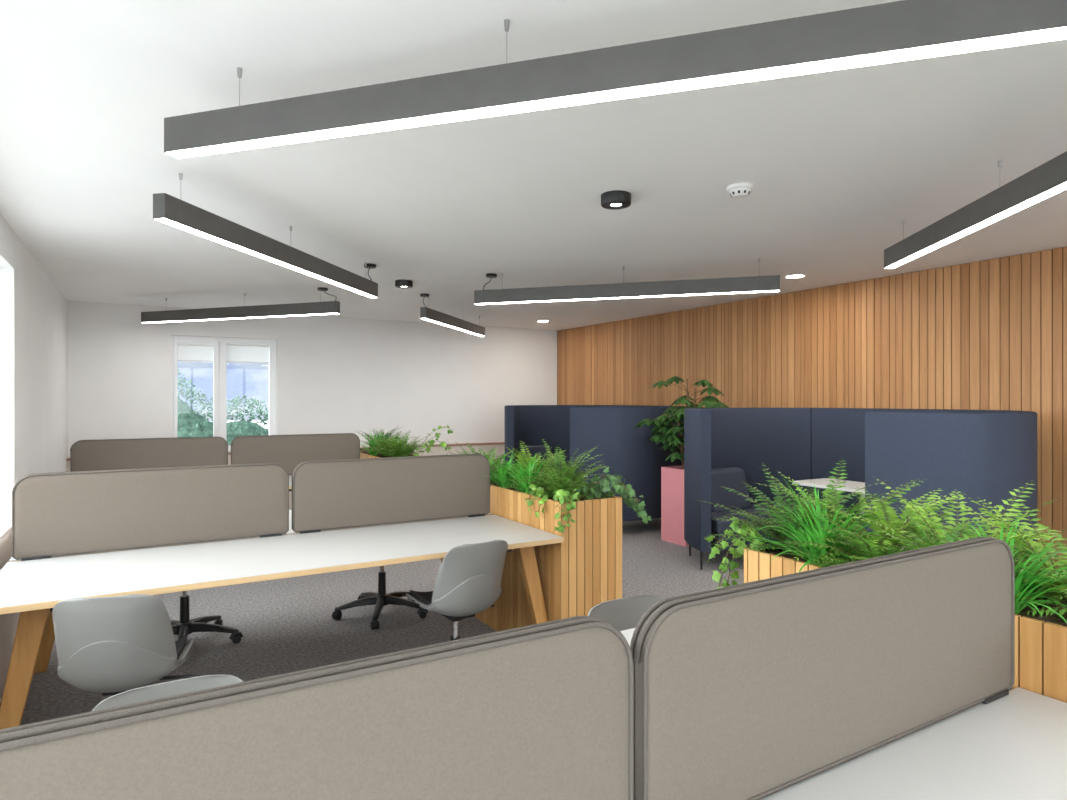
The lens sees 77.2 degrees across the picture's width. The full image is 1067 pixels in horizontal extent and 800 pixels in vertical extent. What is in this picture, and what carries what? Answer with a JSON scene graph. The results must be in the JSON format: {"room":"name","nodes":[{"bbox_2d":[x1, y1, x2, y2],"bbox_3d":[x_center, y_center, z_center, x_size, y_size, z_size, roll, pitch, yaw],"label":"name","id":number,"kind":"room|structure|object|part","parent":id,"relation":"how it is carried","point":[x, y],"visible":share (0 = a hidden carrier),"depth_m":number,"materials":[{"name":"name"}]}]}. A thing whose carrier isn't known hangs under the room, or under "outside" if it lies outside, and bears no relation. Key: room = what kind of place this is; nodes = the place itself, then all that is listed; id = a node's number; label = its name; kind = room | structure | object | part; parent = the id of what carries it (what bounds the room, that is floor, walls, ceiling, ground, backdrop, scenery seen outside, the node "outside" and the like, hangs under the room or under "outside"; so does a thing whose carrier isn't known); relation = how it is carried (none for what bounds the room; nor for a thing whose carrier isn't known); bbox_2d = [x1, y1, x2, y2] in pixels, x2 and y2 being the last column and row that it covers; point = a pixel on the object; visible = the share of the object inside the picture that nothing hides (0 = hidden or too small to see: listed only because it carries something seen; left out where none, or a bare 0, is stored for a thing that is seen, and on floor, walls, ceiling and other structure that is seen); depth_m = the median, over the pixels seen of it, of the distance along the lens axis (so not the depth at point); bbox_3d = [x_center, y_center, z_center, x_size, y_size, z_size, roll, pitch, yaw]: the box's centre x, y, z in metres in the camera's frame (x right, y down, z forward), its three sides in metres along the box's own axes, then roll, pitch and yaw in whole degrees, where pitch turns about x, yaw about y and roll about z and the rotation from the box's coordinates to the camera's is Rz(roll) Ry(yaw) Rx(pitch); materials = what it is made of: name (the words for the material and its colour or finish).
{"room":"open-plan office","nodes":[
{"label":"open-plan office","id":0,"kind":"room"},
{"bbox_2d":[0,214,67,496],"bbox_3d":[-2.293,0.170,2.211,0.220,2.600,12.970,0,0,-30],"label":"wall","id":1,"kind":"structure","parent":0,"point":[33,311],"depth_m":5.06,"materials":[{"name":"paint"}]},
{"bbox_2d":[0,442,504,701],"bbox_3d":[0.618,1.061,3.908,6.777,0.818,12.530,0,0,-30],"label":"trim","id":2,"kind":"structure","parent":1,"relation":"attached to","point":[8,622],"depth_m":3.56,"materials":[{"name":"laminate"}]},
{"bbox_2d":[68,301,556,456],"bbox_3d":[-2.537,0.170,9.448,6.647,2.600,0.220,0,0,-30],"label":"wall","id":3,"kind":"structure","parent":0,"point":[334,375],"depth_m":9.22,"materials":[{"name":"paint"}]},
{"bbox_2d":[171,335,275,450],"bbox_3d":[-3.958,-0.060,8.579,1.231,1.460,0.110,0,0,-30],"label":"window","id":4,"kind":"structure","parent":3,"relation":"in","point":[219,343],"depth_m":8.53,"materials":[{"name":"white plastic"}]},
{"bbox_2d":[178,343,212,361],"bbox_3d":[-4.245,-0.583,8.395,0.401,0.226,0.028,0,0,-30],"label":"roller blind","id":5,"kind":"object","parent":4,"relation":"attached to","point":[186,352],"visible":1,"depth_m":8.39,"materials":[{"name":"fabric"}]},
{"bbox_2d":[227,343,268,363],"bbox_3d":[-3.716,-0.596,8.704,0.511,0.251,0.028,0,0,-30],"label":"roller blind","id":6,"kind":"object","parent":4,"relation":"attached to","point":[236,352],"visible":1,"depth_m":8.70,"materials":[{"name":"fabric"}]},
{"bbox_2d":[0,518,750,725],"bbox_3d":[0.674,1.530,3.941,7.087,0.120,12.970,0,0,-30],"label":"floor","id":7,"kind":"structure","parent":0,"point":[287,625],"depth_m":4.50,"materials":[{"name":"carpet"}]},
{"bbox_2d":[52,594,199,695],"bbox_3d":[-1.533,1.068,2.501,0.623,0.804,0.637,0,0,-14],"label":"office chair","id":8,"kind":"object","parent":7,"relation":"on","point":[113,645],"visible":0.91,"depth_m":2.28,"materials":[{"name":"grey plastic"}]},
{"bbox_2d":[57,640,185,692],"bbox_3d":[-1.498,0.932,2.453,0.373,0.224,0.399,0,0,-14],"label":"seat cushion","id":9,"kind":"object","parent":8,"relation":"on","point":[99,666],"depth_m":2.30,"materials":[{"name":"grey plastic"}]},
{"bbox_3d":[-1.356,1.067,2.559,0.146,0.022,0.012,0,0,-14],"label":"tilt lever","id":10,"kind":"part","parent":8,"relation":"part of","materials":[{"name":"black plastic"}]},
{"bbox_2d":[91,674,242,711],"bbox_3d":[-0.710,1.068,1.341,0.638,0.804,0.620,0,0,-30],"label":"office chair","id":11,"kind":"object","parent":7,"relation":"on","point":[187,685],"visible":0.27,"depth_m":1.57,"materials":[{"name":"grey plastic"}]},
{"bbox_2d":[170,591,242,660],"bbox_3d":[-2.086,1.068,3.980,0.636,0.804,0.626,0,0,-30],"label":"office chair","id":12,"kind":"object","parent":7,"relation":"on","point":[185,626],"visible":0.07,"depth_m":4.00,"materials":[{"name":"grey plastic"}]},
{"bbox_2d":[0,510,563,728],"bbox_3d":[-1.292,1.100,3.630,2.484,0.740,1.644,0,0,-30],"label":"desk","id":13,"kind":"object","parent":7,"relation":"on","point":[31,588],"visible":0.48,"depth_m":3.00,"materials":[{"name":"white laminate"}]},
{"bbox_3d":[-1.948,1.114,2.524,0.079,0.712,0.233,0,0,37],"label":"leg","id":14,"kind":"part","parent":13,"relation":"part of","materials":[{"name":"brown wood"}]},
{"bbox_3d":[-2.578,1.114,3.605,0.233,0.712,0.079,0,0,-8],"label":"leg","id":15,"kind":"part","parent":13,"relation":"part of","materials":[{"name":"brown wood"}]},
{"bbox_2d":[11,463,288,560],"bbox_3d":[-1.838,0.534,3.312,1.194,0.390,0.048,0,0,-30],"label":"screen","id":16,"kind":"object","parent":13,"relation":"on","point":[79,512],"visible":1,"depth_m":3.25,"materials":[{"name":"beige fabric"}]},
{"bbox_2d":[292,453,489,533],"bbox_3d":[-0.795,0.534,3.920,1.194,0.390,0.048,0,0,-30],"label":"screen","id":17,"kind":"object","parent":13,"relation":"on","point":[345,493],"visible":1,"depth_m":3.86,"materials":[{"name":"beige fabric"}]},
{"bbox_3d":[0.007,1.114,3.664,0.233,0.712,0.079,0,0,-8],"label":"leg","id":18,"kind":"part","parent":13,"relation":"part of","materials":[{"name":"brown wood"}]},
{"bbox_2d":[289,475,291,490],"bbox_3d":[-2.759,1.100,6.147,2.484,0.740,1.644,0,0,-30],"label":"desk","id":19,"kind":"object","parent":7,"relation":"on","point":[290,476],"visible":0.02,"depth_m":5.96,"materials":[{"name":"white laminate"}]},
{"bbox_2d":[70,437,227,471],"bbox_3d":[-3.316,0.534,5.822,1.194,0.390,0.048,0,0,-30],"label":"screen","id":20,"kind":"object","parent":19,"relation":"on","point":[141,453],"visible":0.79,"depth_m":5.78,"materials":[{"name":"beige fabric"}]},
{"bbox_2d":[231,433,359,474],"bbox_3d":[-2.266,0.534,6.434,1.194,0.390,0.048,0,0,-30],"label":"screen","id":21,"kind":"object","parent":19,"relation":"on","point":[288,451],"visible":0.76,"depth_m":6.39,"materials":[{"name":"beige fabric"}]},
{"bbox_2d":[331,566,427,629],"bbox_3d":[-1.058,1.068,4.560,0.622,0.804,0.634,0,0,-28],"label":"office chair","id":22,"kind":"object","parent":7,"relation":"on","point":[380,599],"visible":0.16,"depth_m":4.51,"materials":[{"name":"grey plastic"}]},
{"bbox_2d":[360,448,413,458],"bbox_3d":[-1.551,1.012,6.898,0.412,0.915,1.620,0,0,-30],"label":"planter box","id":23,"kind":"object","parent":7,"relation":"on","point":[364,454],"visible":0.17,"depth_m":6.83,"materials":[{"name":"brown wood"}]},
{"bbox_2d":[360,430,387,455],"bbox_3d":[-1.633,0.432,6.847,0.505,0.289,0.525,0,0,-30],"label":"grass plant","id":24,"kind":"object","parent":23,"relation":"on","point":[373,453],"visible":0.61,"depth_m":6.84,"materials":[{"name":"green plant"}]},
{"bbox_2d":[357,425,410,453],"bbox_3d":[-1.602,0.423,7.082,0.639,0.310,0.661,0,0,-30],"label":"fern plant","id":25,"kind":"object","parent":23,"relation":"on","point":[385,435],"visible":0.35,"depth_m":7.09,"materials":[{"name":"green plant"}]},
{"bbox_2d":[355,433,415,456],"bbox_3d":[-1.459,0.442,6.662,0.559,0.274,0.615,0,0,1],"label":"fern plant","id":26,"kind":"object","parent":23,"relation":"on","point":[384,451],"visible":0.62,"depth_m":6.62,"materials":[{"name":"green plant"}]},
{"bbox_2d":[370,429,429,456],"bbox_3d":[-1.288,0.440,6.431,0.603,0.279,0.612,0,0,-30],"label":"fern plant","id":27,"kind":"object","parent":23,"relation":"on","point":[402,449],"visible":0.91,"depth_m":6.37,"materials":[{"name":"green plant"}]},
{"bbox_2d":[414,425,452,455],"bbox_3d":[-0.941,0.408,6.328,0.387,0.336,0.190,0,0,-12],"label":"ivy plant","id":28,"kind":"object","parent":23,"relation":"in","point":[443,444],"visible":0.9,"depth_m":6.31,"materials":[{"name":"green plant"}]},
{"bbox_2d":[406,540,507,640],"bbox_3d":[-0.365,1.068,3.333,0.612,0.804,0.638,0,0,-35],"label":"office chair","id":29,"kind":"object","parent":7,"relation":"on","point":[469,576],"visible":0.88,"depth_m":3.11,"materials":[{"name":"grey plastic"}]},
{"bbox_2d":[475,475,621,631],"bbox_3d":[-0.089,1.012,4.390,0.412,0.915,1.645,0,0,-30],"label":"planter box","id":30,"kind":"object","parent":7,"relation":"on","point":[582,572],"visible":0.27,"depth_m":3.72,"materials":[{"name":"brown wood"}]},
{"bbox_2d":[452,442,502,463],"bbox_3d":[-0.413,0.441,4.969,0.595,0.276,0.449,0,0,-10],"label":"fern plant","id":31,"kind":"object","parent":30,"relation":"on","point":[456,442],"visible":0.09,"depth_m":4.95,"materials":[{"name":"green plant"}]},
{"bbox_2d":[455,442,514,483],"bbox_3d":[-0.311,0.460,4.664,0.555,0.311,0.546,0,0,-30],"label":"fern plant","id":32,"kind":"object","parent":30,"relation":"in","point":[473,450],"visible":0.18,"depth_m":4.74,"materials":[{"name":"green plant"}]},
{"bbox_2d":[488,452,522,487],"bbox_3d":[-0.194,0.451,4.379,0.493,0.253,0.442,0,0,11],"label":"grass plant","id":33,"kind":"object","parent":30,"relation":"on","point":[502,470],"visible":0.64,"depth_m":4.33,"materials":[{"name":"green plant"}]},
{"bbox_2d":[489,454,557,493],"bbox_3d":[-0.036,0.453,4.017,0.462,0.249,0.488,0,0,23],"label":"grass plant","id":34,"kind":"object","parent":30,"relation":"in","point":[524,488],"visible":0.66,"depth_m":3.97,"materials":[{"name":"green plant"}]},
{"bbox_2d":[490,440,572,481],"bbox_3d":[0.029,0.445,4.346,0.633,0.336,0.589,0,0,-30],"label":"fern plant","id":35,"kind":"object","parent":30,"relation":"in","point":[525,458],"visible":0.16,"depth_m":4.31,"materials":[{"name":"green plant"}]},
{"bbox_2d":[525,483,580,532],"bbox_3d":[0.105,0.593,3.701,0.220,0.224,0.436,0,0,-30],"label":"ivy plant","id":36,"kind":"object","parent":30,"relation":"in","point":[563,494],"visible":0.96,"depth_m":3.58,"materials":[{"name":"green plant"}]},
{"bbox_2d":[499,439,612,490],"bbox_3d":[0.194,0.409,4.070,0.622,0.340,0.664,0,0,29],"label":"fern plant","id":37,"kind":"object","parent":30,"relation":"on","point":[559,462],"visible":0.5,"depth_m":4.10,"materials":[{"name":"green plant"}]},
{"bbox_2d":[521,466,600,501],"bbox_3d":[0.153,0.477,3.833,0.486,0.216,0.473,0,0,14],"label":"fern plant","id":38,"kind":"object","parent":30,"relation":"in","point":[550,482],"visible":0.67,"depth_m":3.79,"materials":[{"name":"green plant"}]},
{"bbox_2d":[570,466,650,523],"bbox_3d":[0.433,0.547,3.818,0.464,0.330,0.282,0,0,-9],"label":"ivy plant","id":39,"kind":"object","parent":30,"relation":"in","point":[602,486],"visible":0.94,"depth_m":3.79,"materials":[{"name":"green plant"}]},
{"bbox_2d":[505,405,684,520],"bbox_3d":[0.774,0.777,8.531,1.730,1.385,2.716,0,0,-30],"label":"sofa","id":40,"kind":"object","parent":7,"relation":"on","point":[623,447],"visible":0.45,"depth_m":7.29,"materials":[{"name":"blue fabric"}]},
{"bbox_3d":[0.200,0.695,9.396,1.610,1.220,0.641,0,0,-30],"label":"panel","id":41,"kind":"part","parent":40,"relation":"part of","materials":[{"name":"blue fabric"}]},
{"bbox_3d":[1.244,0.695,7.604,1.610,1.220,0.641,0,0,-30],"label":"panel","id":42,"kind":"part","parent":40,"relation":"part of","materials":[{"name":"blue fabric"}]},
{"bbox_3d":[1.437,0.695,8.917,0.195,1.220,1.740,0,0,-30],"label":"panel","id":43,"kind":"part","parent":40,"relation":"part of","materials":[{"name":"blue fabric"}]},
{"bbox_2d":[588,595,661,630],"bbox_3d":[0.439,1.068,2.038,0.624,0.804,0.636,0,0,-30],"label":"office chair","id":44,"kind":"object","parent":7,"relation":"on","point":[625,613],"visible":0.12,"depth_m":2.23,"materials":[{"name":"grey plastic"}]},
{"bbox_2d":[661,465,688,546],"bbox_3d":[1.589,1.087,6.905,0.380,0.765,0.370,0,0,-30],"label":"plant pot","id":45,"kind":"object","parent":7,"relation":"on","point":[672,477],"visible":0.39,"depth_m":6.82,"materials":[{"name":"pink"}]},
{"bbox_2d":[634,376,729,469],"bbox_3d":[1.589,0.250,6.911,0.907,0.993,0.836,0,0,-30],"label":"plant","id":46,"kind":"object","parent":45,"relation":"in","point":[676,413],"visible":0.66,"depth_m":6.88,"materials":[{"name":"green plant"}]},
{"bbox_2d":[792,478,864,532],"bbox_3d":[2.773,1.100,5.598,0.490,0.740,1.100,0,0,-30],"label":"table","id":47,"kind":"object","parent":7,"relation":"on","point":[821,482],"visible":0.18,"depth_m":5.75,"materials":[{"name":"white laminate"}]},
{"bbox_2d":[620,628,1066,799],"bbox_3d":[0.183,1.100,1.099,2.484,0.740,1.644,0,0,-30],"label":"desk","id":48,"kind":"object","parent":7,"relation":"on","point":[1013,746],"visible":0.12,"depth_m":1.34,"materials":[{"name":"white laminate"}]},
{"bbox_2d":[0,615,633,799],"bbox_3d":[-0.362,0.534,0.781,1.194,0.390,0.048,0,0,-30],"label":"screen","id":49,"kind":"object","parent":48,"relation":"on","point":[541,711],"visible":1,"depth_m":0.86,"materials":[{"name":"beige fabric"}]},
{"bbox_2d":[630,537,1014,799],"bbox_3d":[0.680,0.534,1.389,1.194,0.390,0.048,0,0,-30],"label":"screen","id":50,"kind":"object","parent":48,"relation":"on","point":[755,690],"visible":0.98,"depth_m":1.28,"materials":[{"name":"beige fabric"}]},
{"bbox_2d":[684,408,1036,569],"bbox_3d":[2.552,0.777,5.481,1.730,1.385,2.716,0,0,-30],"label":"sofa","id":51,"kind":"object","parent":7,"relation":"on","point":[986,455],"visible":0.53,"depth_m":5.70,"materials":[{"name":"blue fabric"}]},
{"bbox_3d":[1.449,1.386,5.764,0.028,0.168,0.028,0,0,-30],"label":"leg","id":52,"kind":"part","parent":51,"relation":"part of","materials":[{"name":"black plastic"}]},
{"bbox_2d":[711,467,750,511],"bbox_3d":[1.797,0.850,6.300,0.510,0.390,0.236,0,0,-30],"label":"cushion","id":53,"kind":"object","parent":51,"relation":"on","point":[729,477],"depth_m":6.23,"materials":[{"name":"blue fabric"}]},
{"bbox_3d":[2.028,1.232,6.276,1.346,0.135,0.548,0,0,-30],"label":"seat","id":54,"kind":"part","parent":51,"relation":"part of","materials":[{"name":"blue fabric"}]},
{"bbox_3d":[1.978,0.695,6.347,1.610,1.220,0.641,0,0,-30],"label":"panel","id":55,"kind":"part","parent":51,"relation":"part of","materials":[{"name":"blue fabric"}]},
{"bbox_2d":[711,504,799,533],"bbox_3d":[2.030,1.097,6.270,1.354,0.133,0.560,0,0,-30],"label":"seat cushion","id":56,"kind":"object","parent":51,"relation":"on","point":[717,526],"depth_m":5.95,"materials":[{"name":"blue fabric"}]},
{"bbox_3d":[3.215,0.695,5.867,0.195,1.220,1.740,0,0,-30],"label":"panel","id":57,"kind":"part","parent":51,"relation":"part of","materials":[{"name":"blue fabric"}]},
{"bbox_3d":[3.022,0.695,4.555,1.610,1.220,0.641,0,0,-30],"label":"panel","id":58,"kind":"part","parent":51,"relation":"part of","materials":[{"name":"blue fabric"}]},
{"bbox_2d":[744,545,1066,702],"bbox_3d":[1.377,1.012,1.876,0.412,0.915,1.655,0,0,-30],"label":"planter box","id":59,"kind":"object","parent":7,"relation":"on","point":[1040,643],"visible":0.09,"depth_m":1.69,"materials":[{"name":"brown wood"}]},
{"bbox_2d":[704,516,774,588],"bbox_3d":[0.786,0.621,2.554,0.213,0.378,0.253,0,0,-30],"label":"ivy plant","id":60,"kind":"object","parent":59,"relation":"in","point":[743,529],"visible":0.79,"depth_m":2.56,"materials":[{"name":"green plant"}]},
{"bbox_2d":[697,462,899,556],"bbox_3d":[0.949,0.427,2.510,0.715,0.354,0.713,0,0,-30],"label":"fern plant","id":61,"kind":"object","parent":59,"relation":"in","point":[785,539],"visible":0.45,"depth_m":2.49,"materials":[{"name":"green plant"}]},
{"bbox_2d":[733,480,912,571],"bbox_3d":[0.966,0.422,2.272,0.576,0.310,0.551,0,0,23],"label":"grass plant","id":62,"kind":"object","parent":59,"relation":"in","point":[819,533],"visible":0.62,"depth_m":2.24,"materials":[{"name":"green plant"}]},
{"bbox_2d":[750,462,934,559],"bbox_3d":[1.138,0.409,2.482,0.632,0.339,0.666,0,0,15],"label":"fern plant","id":63,"kind":"object","parent":59,"relation":"in","point":[829,490],"visible":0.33,"depth_m":2.46,"materials":[{"name":"green plant"}]},
{"bbox_2d":[788,512,925,567],"bbox_3d":[1.097,0.468,2.121,0.518,0.233,0.586,0,0,-30],"label":"fern plant","id":64,"kind":"object","parent":59,"relation":"in","point":[860,553],"visible":0.38,"depth_m":2.12,"materials":[{"name":"green plant"}]},
{"bbox_2d":[792,488,979,563],"bbox_3d":[1.247,0.446,2.275,0.682,0.266,0.644,0,0,-30],"label":"fern plant","id":65,"kind":"object","parent":59,"relation":"in","point":[880,518],"visible":0.26,"depth_m":2.25,"materials":[{"name":"green plant"}]},
{"bbox_2d":[828,476,1066,605],"bbox_3d":[1.329,0.418,2.106,0.737,0.322,0.736,0,0,16],"label":"fern plant","id":66,"kind":"object","parent":59,"relation":"on","point":[938,531],"visible":0.18,"depth_m":2.14,"materials":[{"name":"green plant"}]},
{"bbox_2d":[875,503,1066,608],"bbox_3d":[1.262,0.458,1.994,0.457,0.267,0.528,0,0,6],"label":"fern plant","id":67,"kind":"object","parent":59,"relation":"in","point":[924,534],"visible":0.09,"depth_m":2.04,"materials":[{"name":"green plant"}]},
{"bbox_2d":[914,510,1066,622],"bbox_3d":[1.277,0.430,1.833,0.557,0.294,0.418,0,0,38],"label":"grass plant","id":68,"kind":"object","parent":59,"relation":"in","point":[1021,577],"visible":0.32,"depth_m":1.76,"materials":[{"name":"green plant"}]},
{"bbox_2d":[941,495,1066,603],"bbox_3d":[1.497,0.423,1.891,0.691,0.337,0.757,0,0,-30],"label":"fern plant","id":69,"kind":"object","parent":59,"relation":"in","point":[1027,544],"visible":0.36,"depth_m":1.97,"materials":[{"name":"green plant"}]},
{"bbox_2d":[1022,534,1066,616],"bbox_3d":[1.591,0.437,1.615,0.506,0.321,0.569,0,0,-30],"label":"fern plant","id":70,"kind":"object","parent":59,"relation":"in","point":[1062,611],"visible":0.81,"depth_m":1.72,"materials":[{"name":"green plant"}]},
{"bbox_2d":[420,574,501,616],"bbox_3d":[-0.360,0.932,3.277,0.373,0.224,0.399,0,0,-35],"label":"seat","id":71,"kind":"object","parent":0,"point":[453,595],"depth_m":3.11,"materials":[{"name":"grey plastic"}]},
{"bbox_2d":[0,0,1066,330],"bbox_3d":[0.674,-1.205,3.941,7.087,0.150,12.970,0,0,-30],"label":"ceiling","id":72,"kind":"structure","parent":0,"point":[835,161],"depth_m":3.16,"materials":[{"name":"paint"}]},
{"bbox_2d":[141,287,339,322],"bbox_3d":[-3.197,-0.996,7.154,2.594,0.268,0.100,0,0,19],"label":"pendant light","id":73,"kind":"object","parent":72,"relation":"hanging from","point":[329,307],"visible":1,"depth_m":7.07,"materials":[{"name":"metal"}]},
{"bbox_2d":[145,313,337,322],"bbox_3d":[-3.197,-0.867,7.154,2.586,0.009,0.056,0,0,19],"label":"diffuser","id":74,"kind":"object","parent":73,"relation":"attached to","point":[249,315],"depth_m":7.15,"materials":[{"name":"white plastic"}]},
{"bbox_2d":[153,173,377,297],"bbox_3d":[-1.574,-0.996,4.444,0.100,0.268,2.534,0,0,10],"label":"pendant light","id":75,"kind":"object","parent":72,"relation":"hanging from","point":[168,209],"visible":1,"depth_m":3.88,"materials":[{"name":"metal"}]},
{"bbox_2d":[155,218,376,297],"bbox_3d":[-1.574,-0.867,4.444,0.056,0.009,2.525,0,0,10],"label":"diffuser","id":76,"kind":"object","parent":75,"relation":"attached to","point":[180,223],"depth_m":3.99,"materials":[{"name":"white plastic"}]},
{"bbox_2d":[395,279,412,287],"bbox_3d":[-1.238,-1.101,6.387,0.166,0.058,0.166,0,0,-30],"label":"spotlight","id":77,"kind":"object","parent":72,"relation":"attached to","point":[401,283],"visible":1,"depth_m":6.33,"materials":[{"name":"black plastic"}]},
{"bbox_2d":[420,293,484,335],"bbox_3d":[-0.940,-0.996,8.160,0.100,0.268,2.105,0,0,13],"label":"pendant light","id":78,"kind":"object","parent":72,"relation":"hanging from","point":[428,314],"visible":1,"depth_m":7.81,"materials":[{"name":"metal"}]},
{"bbox_2d":[421,318,481,335],"bbox_3d":[-0.939,-0.867,8.164,0.056,0.009,2.088,0,0,13],"label":"diffuser","id":79,"kind":"object","parent":78,"relation":"attached to","point":[436,320],"depth_m":8.03,"materials":[{"name":"white plastic"}]},
{"bbox_2d":[164,0,1066,158],"bbox_3d":[0.117,-0.996,1.933,2.936,0.268,0.066,0,0,17],"label":"pendant light","id":80,"kind":"object","parent":72,"relation":"hanging from","point":[903,30],"visible":1,"depth_m":1.85,"materials":[{"name":"metal"}]},
{"bbox_2d":[601,190,630,208],"bbox_3d":[0.456,-1.101,3.697,0.166,0.058,0.166,0,0,-30],"label":"spotlight","id":81,"kind":"object","parent":72,"relation":"attached to","point":[616,199],"visible":1,"depth_m":3.64,"materials":[{"name":"black plastic"}]},
{"bbox_2d":[474,259,779,304],"bbox_3d":[0.718,-0.996,5.707,2.606,0.268,0.100,0,0,17],"label":"pendant light","id":82,"kind":"object","parent":72,"relation":"hanging from","point":[752,284],"visible":1,"depth_m":5.65,"materials":[{"name":"metal"}]},
{"bbox_2d":[476,290,778,304],"bbox_3d":[0.718,-0.867,5.707,2.597,0.009,0.056,0,0,17],"label":"diffuser","id":83,"kind":"object","parent":82,"relation":"attached to","point":[678,292],"depth_m":5.69,"materials":[{"name":"white plastic"}]},
{"bbox_2d":[726,183,753,197],"bbox_3d":[1.100,-1.104,3.557,0.140,0.052,0.140,0,0,-30],"label":"smoke detector","id":84,"kind":"object","parent":72,"relation":"attached to","point":[738,190],"visible":1,"depth_m":3.52,"materials":[{"name":"white plastic"}]},
{"bbox_2d":[785,274,804,277],"bbox_3d":[2.399,-1.127,6.127,0.176,0.006,0.176,0,0,-30],"label":"recessed light","id":85,"kind":"object","parent":72,"relation":"in","point":[793,275],"visible":1,"depth_m":6.12,"materials":[{"name":"white plastic"}]},
{"bbox_2d":[884,151,1066,267],"bbox_3d":[2.198,-0.996,3.082,0.065,0.268,2.666,0,0,6],"label":"pendant light","id":86,"kind":"object","parent":72,"relation":"hanging from","point":[1048,179],"visible":1,"depth_m":3.21,"materials":[{"name":"metal"}]},
{"bbox_2d":[516,445,551,467],"bbox_3d":[0.019,0.850,9.349,0.510,0.390,0.236,0,0,-30],"label":"cushion","id":87,"kind":"object","parent":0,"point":[534,450],"depth_m":9.31,"materials":[{"name":"blue fabric"}]},
{"bbox_2d":[557,247,1066,569],"bbox_3d":[3.639,0.170,5.669,0.222,2.600,12.970,0,0,-30],"label":"wall","id":88,"kind":"structure","parent":0,"point":[991,334],"depth_m":6.21,"materials":[{"name":"brown wood"}]},
{"label":"outside","id":89,"kind":"structure","parent":0,"visible":0},
{"bbox_2d":[211,420,268,428],"bbox_3d":[-5.036,1.820,8.639,80.000,0.100,100.000,0,0,-30],"label":"ground","id":90,"kind":"structure","parent":89,"point":[261,424],"depth_m":48.65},
{"bbox_2d":[178,369,268,444],"bbox_3d":[-5.880,0.625,13.065,12.200,2.445,1.502,0,0,-30],"label":"hedge","id":91,"kind":"object","parent":90,"relation":"on","point":[190,423],"visible":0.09,"depth_m":12.66,"materials":[{"name":"green plant"}]}
]}

